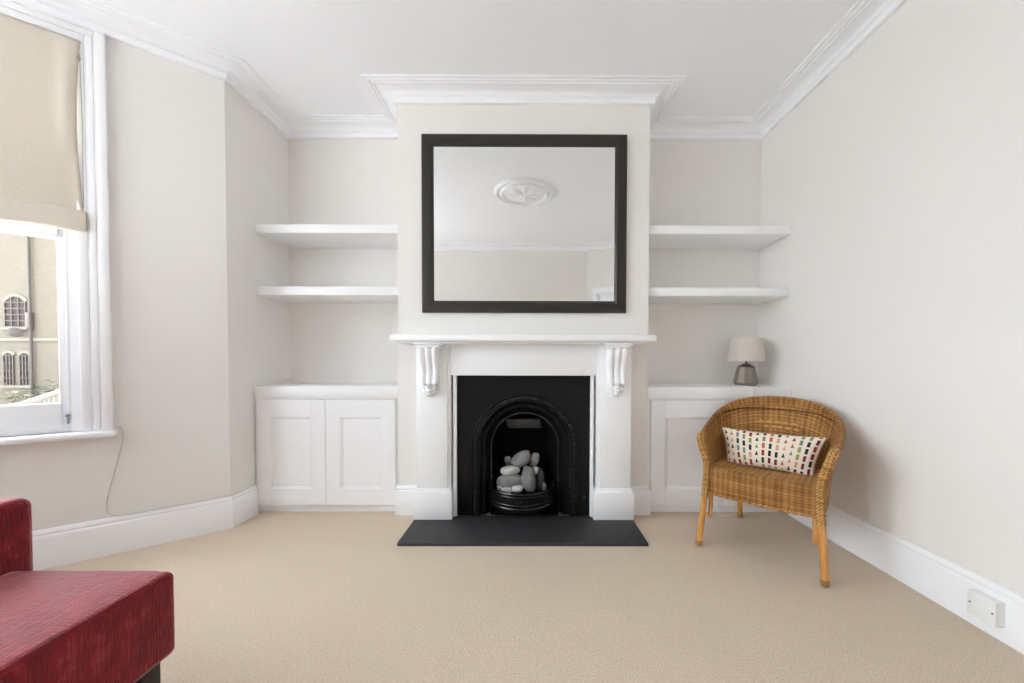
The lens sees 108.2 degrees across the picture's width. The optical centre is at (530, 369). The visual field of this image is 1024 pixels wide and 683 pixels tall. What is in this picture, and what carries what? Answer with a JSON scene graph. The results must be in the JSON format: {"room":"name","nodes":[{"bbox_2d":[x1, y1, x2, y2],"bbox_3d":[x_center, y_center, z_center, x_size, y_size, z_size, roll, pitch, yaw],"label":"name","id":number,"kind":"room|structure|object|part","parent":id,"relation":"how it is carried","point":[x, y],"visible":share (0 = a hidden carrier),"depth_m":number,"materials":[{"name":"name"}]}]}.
{"room":"living room","nodes":[
{"label":"living room","id":0,"kind":"room"},
{"bbox_2d":[0,37,229,530],"bbox_3d":[-2.337,-0.398,1.828,1.300,2.705,0.120,-1,2,-39],"label":"wall","id":1,"kind":"structure","parent":0,"point":[166,118],"depth_m":2.00,"materials":[{"name":"white paint"}]},
{"bbox_2d":[0,0,117,445],"bbox_3d":[-2.471,-0.667,1.694,0.774,2.022,0.210,-1,2,-39],"label":"window","id":2,"kind":"structure","parent":1,"relation":"in","point":[84,293],"depth_m":1.83,"materials":[{"name":"white wood"}]},
{"bbox_3d":[-2.503,-1.108,1.726,0.460,0.920,0.040,-1,2,-39],"label":"sash","id":3,"kind":"part","parent":2,"relation":"part of","materials":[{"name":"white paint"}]},
{"bbox_3d":[-2.476,-0.197,1.710,0.460,0.982,0.040,-1,2,-39],"label":"sash","id":4,"kind":"part","parent":2,"relation":"part of","materials":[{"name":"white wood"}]},
{"bbox_3d":[-2.493,-0.638,1.723,0.560,1.940,0.138,-1,2,-39],"label":"box frame","id":5,"kind":"part","parent":2,"relation":"part of","materials":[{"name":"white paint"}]},
{"bbox_2d":[0,13,86,231],"bbox_3d":[-2.427,-1.138,1.637,0.595,0.939,0.054,-1,2,-39],"label":"blind","id":6,"kind":"object","parent":2,"relation":"attached to","point":[40,183],"visible":1,"depth_m":1.73,"materials":[{"name":"fabric"}]},
{"bbox_3d":[-2.435,-1.595,1.637,0.589,0.026,0.028,-1,2,-39],"label":"head rail","id":7,"kind":"part","parent":6,"relation":"part of","materials":[{"name":"fabric"}]},
{"bbox_3d":[-2.202,-1.194,1.809,0.014,0.800,0.014,-1,2,-39],"label":"pull cord","id":8,"kind":"part","parent":6,"relation":"part of","materials":[{"name":"silver metal"}]},
{"bbox_3d":[-2.449,0.329,1.686,0.774,0.032,0.135,-1,2,-39],"label":"sill","id":9,"kind":"part","parent":2,"relation":"part of","materials":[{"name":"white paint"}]},
{"bbox_2d":[106,404,255,515],"bbox_3d":[-1.936,0.496,2.115,0.123,0.532,0.645,1,1,37],"label":"cable","id":10,"kind":"object","parent":2,"relation":"hanging from","point":[254,404],"visible":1,"depth_m":1.99,"materials":[{"name":"grey plastic"}]},
{"bbox_2d":[18,0,907,139],"bbox_3d":[-0.525,-1.695,0.978,4.474,0.069,3.508,0,1,0],"label":"crown molding","id":11,"kind":"structure","parent":1,"relation":"attached to","point":[658,92],"depth_m":2.27,"materials":[{"name":"white paint"}]},
{"bbox_2d":[224,81,289,511],"bbox_3d":[-1.840,-0.411,2.523,0.090,2.705,0.666,0,1,0],"label":"wall","id":12,"kind":"structure","parent":0,"point":[256,152],"depth_m":2.38,"materials":[{"name":"white paint"}]},
{"bbox_2d":[32,485,257,570],"bbox_3d":[-1.287,0.899,0.129,2.255,0.188,4.122,-1,2,-41],"label":"baseboard","id":13,"kind":"structure","parent":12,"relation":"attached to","point":[78,542],"depth_m":1.96,"materials":[{"name":"white wood"}]},
{"bbox_2d":[101,0,857,115],"bbox_3d":[-0.549,-1.803,0.936,4.900,0.150,3.950,0,1,0],"label":"ceiling","id":14,"kind":"structure","parent":0,"point":[733,55],"depth_m":1.97,"materials":[{"name":"white paint"}]},
{"bbox_2d":[397,105,649,485],"bbox_3d":[-0.046,-0.408,2.587,1.621,2.705,0.386,0,1,0],"label":"wall","id":15,"kind":"structure","parent":0,"point":[413,121],"depth_m":2.39,"materials":[{"name":"white paint"}]},
{"bbox_2d":[395,485,416,514],"bbox_3d":[-0.805,0.852,2.442,0.149,0.188,0.088,0,1,0],"label":"baseboard","id":16,"kind":"structure","parent":15,"relation":"attached to","point":[403,493],"depth_m":2.40,"materials":[{"name":"white wood"}]},
{"bbox_2d":[421,134,626,312],"bbox_3d":[-0.039,-0.929,2.370,1.310,1.131,0.027,0,1,0],"label":"wall mirror","id":17,"kind":"object","parent":15,"relation":"attached to","point":[512,223],"visible":1,"depth_m":2.37,"materials":[{"name":"black metal"}]},
{"bbox_2d":[630,485,650,514],"bbox_3d":[0.712,0.855,2.446,0.139,0.188,0.088,0,1,0],"label":"baseboard","id":18,"kind":"structure","parent":15,"relation":"attached to","point":[642,494],"depth_m":2.40,"materials":[{"name":"white wood"}]},
{"bbox_2d":[287,139,760,383],"bbox_3d":[-0.045,-0.413,2.820,3.700,2.705,0.120,0,1,0],"label":"wall","id":19,"kind":"structure","parent":0,"point":[331,181],"depth_m":2.75,"materials":[{"name":"white paint"}]},
{"bbox_2d":[256,224,397,247],"bbox_3d":[-1.325,-0.922,2.582,0.938,0.056,0.329,0,1,0],"label":"floating shelf","id":20,"kind":"object","parent":19,"relation":"attached to","point":[287,235],"visible":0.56,"depth_m":2.47,"materials":[{"name":"white paint"}]},
{"bbox_2d":[257,286,397,302],"bbox_3d":[-1.326,-0.518,2.590,0.938,0.056,0.329,0,1,0],"label":"floating shelf","id":21,"kind":"object","parent":19,"relation":"attached to","point":[290,294],"visible":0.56,"depth_m":2.43,"materials":[{"name":"white paint"}]},
{"bbox_2d":[649,287,789,303],"bbox_3d":[1.235,-0.512,2.597,0.941,0.056,0.329,0,1,0],"label":"floating shelf","id":22,"kind":"object","parent":19,"relation":"attached to","point":[657,295],"visible":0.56,"depth_m":2.43,"materials":[{"name":"white paint"}]},
{"bbox_2d":[649,225,790,248],"bbox_3d":[1.236,-0.917,2.589,0.941,0.056,0.329,0,1,0],"label":"floating shelf","id":23,"kind":"object","parent":19,"relation":"attached to","point":[660,236],"visible":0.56,"depth_m":2.47,"materials":[{"name":"white paint"}]},
{"bbox_2d":[40,511,1023,682],"bbox_3d":[-0.555,1.051,0.996,4.900,0.150,3.950,0,1,0],"label":"floor","id":24,"kind":"structure","parent":0,"point":[273,596],"depth_m":1.50,"materials":[{"name":"beige carpet"}]},
{"bbox_2d":[0,498,32,575],"bbox_3d":[-1.881,0.584,0.258,0.902,0.810,1.642,0,1,0],"label":"sofa","id":25,"kind":"object","parent":24,"relation":"on","point":[16,543],"visible":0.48,"depth_m":1.03,"materials":[{"name":"red fabric"}]},
{"bbox_2d":[0,571,174,682],"bbox_3d":[-1.188,0.760,0.678,0.448,0.444,0.676,0,1,0],"label":"seat","id":26,"kind":"object","parent":24,"relation":"on","point":[56,626],"visible":1,"depth_m":0.86,"materials":[{"name":"red fabric"}]},
{"bbox_3d":[-1.015,0.871,0.969,0.050,0.210,0.050,0,1,0],"label":"leg","id":27,"kind":"part","parent":26,"relation":"part of","materials":[{"name":"black wood"}]},
{"bbox_2d":[254,383,398,510],"bbox_3d":[-1.328,0.525,2.593,0.936,0.832,0.362,0,1,0],"label":"base cabinet","id":28,"kind":"object","parent":24,"relation":"on","point":[320,446],"visible":0.88,"depth_m":2.42,"materials":[{"name":"white wood"}]},
{"bbox_3d":[-1.568,0.544,2.429,0.451,0.695,0.020,0,1,0],"label":"door","id":29,"kind":"part","parent":28,"relation":"part of","materials":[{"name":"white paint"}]},
{"bbox_3d":[-1.112,0.545,2.430,0.453,0.695,0.020,0,1,0],"label":"door","id":30,"kind":"part","parent":28,"relation":"part of","materials":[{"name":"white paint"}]},
{"bbox_2d":[397,516,647,545],"bbox_3d":[-0.041,0.944,2.176,1.357,0.018,0.358,0,1,0],"label":"hearth slab","id":31,"kind":"object","parent":24,"relation":"on","point":[461,530],"visible":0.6,"depth_m":2.12,"materials":[{"name":"black stone"}]},
{"bbox_2d":[390,334,655,519],"bbox_3d":[-0.044,0.363,2.303,1.581,1.139,0.214,0,1,0],"label":"fireplace surround","id":32,"kind":"object","parent":31,"relation":"on","point":[440,358],"visible":0.99,"depth_m":2.29,"materials":[{"name":"white wood"}]},
{"bbox_2d":[390,334,655,344],"bbox_3d":[-0.043,-0.180,2.292,1.581,0.053,0.214,0,1,0],"label":"mantel shelf","id":33,"kind":"object","parent":32,"relation":"attached to","point":[407,339],"depth_m":2.19,"materials":[{"name":"white wood"}]},
{"bbox_2d":[457,375,589,515],"bbox_3d":[-0.044,0.483,2.425,0.842,0.894,0.412,0,1,0],"label":"fireplace insert","id":34,"kind":"object","parent":31,"relation":"on","point":[499,417],"visible":1,"depth_m":2.35,"materials":[{"name":"black metal"}]},
{"bbox_3d":[-0.257,0.824,2.400,0.026,0.212,0.026,0,1,0],"label":"grate post","id":35,"kind":"part","parent":34,"relation":"part of","materials":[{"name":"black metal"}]},
{"bbox_2d":[501,487,511,492],"bbox_3d":[-0.155,0.782,2.391,0.074,0.046,0.059,0,1,-10],"label":"pebble","id":36,"kind":"object","parent":34,"relation":"in","point":[504,489],"visible":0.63,"depth_m":2.37,"materials":[{"name":"stone"}]},
{"bbox_2d":[496,474,521,487],"bbox_3d":[-0.132,0.731,2.424,0.180,0.093,0.096,0,1,3],"label":"pebble","id":37,"kind":"object","parent":36,"relation":"on","point":[510,481],"visible":0.73,"depth_m":2.38,"materials":[{"name":"grey stone"}]},
{"bbox_2d":[500,465,519,474],"bbox_3d":[-0.133,0.668,2.434,0.131,0.060,0.082,0,1,-10],"label":"pebble","id":38,"kind":"object","parent":37,"relation":"on","point":[506,470],"visible":0.97,"depth_m":2.40,"materials":[{"name":"stone"}]},
{"bbox_2d":[511,450,530,467],"bbox_3d":[-0.063,0.595,2.465,0.134,0.116,0.092,0,1,8],"label":"pebble","id":39,"kind":"object","parent":38,"relation":"on","point":[523,457],"visible":0.94,"depth_m":2.43,"materials":[{"name":"grey stone"}]},
{"bbox_2d":[511,485,522,492],"bbox_3d":[-0.085,0.771,2.386,0.080,0.047,0.060,0,1,7],"label":"pebble","id":40,"kind":"object","parent":34,"relation":"in","point":[518,488],"visible":0.98,"depth_m":2.36,"materials":[{"name":"stone"}]},
{"bbox_3d":[-0.036,0.543,2.347,0.680,0.777,0.014,0,1,0],"label":"arch moulding","id":41,"kind":"part","parent":34,"relation":"part of","materials":[{"name":"black metal"}]},
{"bbox_3d":[-0.036,0.599,2.431,0.464,0.661,0.060,0,1,0],"label":"arch frame","id":42,"kind":"part","parent":34,"relation":"part of","materials":[{"name":"black metal"}]},
{"bbox_2d":[521,466,535,491],"bbox_3d":[-0.010,0.718,2.415,0.090,0.172,0.088,1,1,23],"label":"pebble","id":43,"kind":"object","parent":34,"relation":"in","point":[528,478],"visible":1,"depth_m":2.38,"materials":[{"name":"grey stone"}]},
{"bbox_2d":[535,467,543,491],"bbox_3d":[0.063,0.735,2.467,0.060,0.162,0.078,0,1,-14],"label":"pebble","id":44,"kind":"object","parent":34,"relation":"in","point":[539,476],"visible":0.83,"depth_m":2.44,"materials":[{"name":"grey stone"}]},
{"label":"pebble","id":45,"kind":"object","parent":44,"relation":"on","visible":0},
{"bbox_2d":[529,452,538,466],"bbox_3d":[0.026,0.608,2.488,0.067,0.095,0.066,1,1,20],"label":"pebble","id":46,"kind":"object","parent":45,"relation":"on","point":[534,460],"visible":0.91,"depth_m":2.46,"materials":[{"name":"stone"}]},
{"bbox_2d":[542,482,546,490],"bbox_3d":[0.090,0.776,2.458,0.037,0.066,0.047,0,1,4],"label":"pebble","id":47,"kind":"object","parent":34,"relation":"in","point":[544,487],"visible":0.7,"depth_m":2.44,"materials":[{"name":"stone"}]},
{"bbox_3d":[0.147,0.825,2.401,0.026,0.212,0.026,0,1,0],"label":"grate post","id":48,"kind":"part","parent":34,"relation":"part of","materials":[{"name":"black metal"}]},
{"label":"pebble","id":49,"kind":"object","parent":34,"relation":"in","visible":0},
{"bbox_2d":[504,456,510,462],"bbox_3d":[-0.153,0.610,2.494,0.046,0.047,0.045,0,1,-8],"label":"pebble","id":50,"kind":"object","parent":49,"relation":"on","point":[507,459],"visible":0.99,"depth_m":2.48,"materials":[{"name":"grey stone"}]},
{"bbox_2d":[647,384,791,511],"bbox_3d":[1.233,0.531,2.600,0.939,0.832,0.362,0,1,0],"label":"base cabinet","id":51,"kind":"object","parent":24,"relation":"on","point":[677,413],"visible":0.46,"depth_m":2.43,"materials":[{"name":"white wood"}]},
{"bbox_3d":[1.033,0.549,2.436,0.485,0.695,0.020,0,1,0],"label":"door","id":52,"kind":"part","parent":51,"relation":"part of","materials":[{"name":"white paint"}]},
{"bbox_3d":[1.490,0.550,2.437,0.420,0.695,0.020,0,1,0],"label":"door","id":53,"kind":"part","parent":51,"relation":"part of","materials":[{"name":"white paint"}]},
{"bbox_2d":[696,396,844,587],"bbox_3d":[1.307,0.563,2.030,0.635,0.797,0.594,1,2,43],"label":"wicker armchair","id":54,"kind":"object","parent":24,"relation":"on","point":[772,489],"visible":0.91,"depth_m":1.98,"materials":[{"name":"wicker"}]},
{"bbox_3d":[0.937,0.769,2.013,0.070,0.345,0.033,0,1,-8],"label":"leg","id":55,"kind":"part","parent":54,"relation":"part of","materials":[{"name":"wood"}]},
{"bbox_3d":[0.952,0.523,2.051,0.063,0.347,0.123,0,1,7],"label":"wrapped arm post","id":56,"kind":"part","parent":54,"relation":"part of","materials":[{"name":"wicker"}]},
{"bbox_3d":[1.317,0.778,2.331,0.032,0.327,0.139,1,1,35],"label":"leg","id":57,"kind":"part","parent":54,"relation":"part of","materials":[{"name":"wood"}]},
{"bbox_3d":[1.276,0.600,1.997,0.464,0.142,0.441,1,2,43],"label":"woven seat","id":58,"kind":"part","parent":54,"relation":"part of","materials":[{"name":"wicker"}]},
{"bbox_2d":[722,427,826,474],"bbox_3d":[1.310,0.447,2.039,0.500,0.199,0.135,1,2,43],"label":"cushion","id":59,"kind":"object","parent":54,"relation":"on","point":[789,453],"visible":1,"depth_m":1.98,"materials":[{"name":"fabric"}]},
{"bbox_3d":[1.315,0.777,1.665,0.033,0.345,0.070,0,1,4],"label":"leg","id":60,"kind":"part","parent":54,"relation":"part of","materials":[{"name":"wood"}]},
{"bbox_3d":[1.358,0.532,1.677,0.122,0.348,0.062,0,1,-11],"label":"wrapped arm post","id":61,"kind":"part","parent":54,"relation":"part of","materials":[{"name":"wicker"}]},
{"bbox_2d":[758,0,1023,596],"bbox_3d":[1.769,-0.376,1.216,0.120,2.705,3.298,0,1,0],"label":"wall","id":62,"kind":"structure","parent":0,"point":[897,181],"depth_m":1.62,"materials":[{"name":"white paint"}]},
{"bbox_2d":[787,504,1023,654],"bbox_3d":[1.696,0.885,1.068,0.020,0.188,2.710,0,1,0],"label":"baseboard","id":63,"kind":"structure","parent":62,"relation":"attached to","point":[942,581],"depth_m":1.58,"materials":[{"name":"white wood"}]},
{"bbox_2d":[967,589,1004,626],"bbox_3d":[1.667,0.873,1.355,0.038,0.088,0.086,0,1,0],"label":"wall socket","id":64,"kind":"object","parent":62,"relation":"attached to","point":[980,604],"visible":1,"depth_m":1.34,"materials":[{"name":"white plastic"}]},
{"label":"outside","id":65,"kind":"structure","parent":0,"visible":0},
{"bbox_3d":[-15.026,2.961,7.525,90.000,0.300,75.000,0,1,0],"label":"ground","id":66,"kind":"structure","parent":65,"visible":0},
{"bbox_2d":[0,382,29,404],"bbox_3d":[-14.143,1.549,9.998,1.044,2.432,1.068,0,1,0],"label":"shrub","id":67,"kind":"object","parent":66,"relation":"on","point":[25,393],"visible":0.12,"depth_m":10.08,"materials":[{"name":"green plant"}]},
{"bbox_2d":[2,380,50,404],"bbox_3d":[-16.988,1.536,12.609,1.232,2.341,1.176,0,1,0],"label":"shrub","id":68,"kind":"object","parent":66,"relation":"on","point":[30,396],"visible":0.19,"depth_m":12.51,"materials":[{"name":"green plant"}]},
{"bbox_2d":[0,222,59,404],"bbox_3d":[-27.549,-3.303,21.276,37.000,11.600,7.180,0,1,0],"label":"building","id":69,"kind":"structure","parent":66,"relation":"on","point":[28,264],"depth_m":17.86,"materials":[{"name":"paint"}]},
{"bbox_2d":[5,327,23,336],"bbox_3d":[-24.588,-1.758,17.632,0.318,0.451,0.503,1,2,43],"label":"satellite dish","id":70,"kind":"object","parent":69,"relation":"attached to","point":[15,332],"visible":1,"depth_m":17.58,"materials":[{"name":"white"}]},
{"bbox_2d":[7,389,59,404],"bbox_3d":[-8.502,1.574,6.412,1.000,2.546,0.095,0,1,0],"label":"railing","id":71,"kind":"object","parent":66,"relation":"on","point":[35,400],"visible":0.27,"depth_m":6.36,"materials":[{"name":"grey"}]},
{"bbox_2d":[32,381,59,402],"bbox_3d":[-18.327,1.564,14.011,0.902,2.218,0.940,0,1,0],"label":"shrub","id":72,"kind":"object","parent":66,"relation":"on","point":[54,381],"visible":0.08,"depth_m":13.96,"materials":[{"name":"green plant"}]}
]}

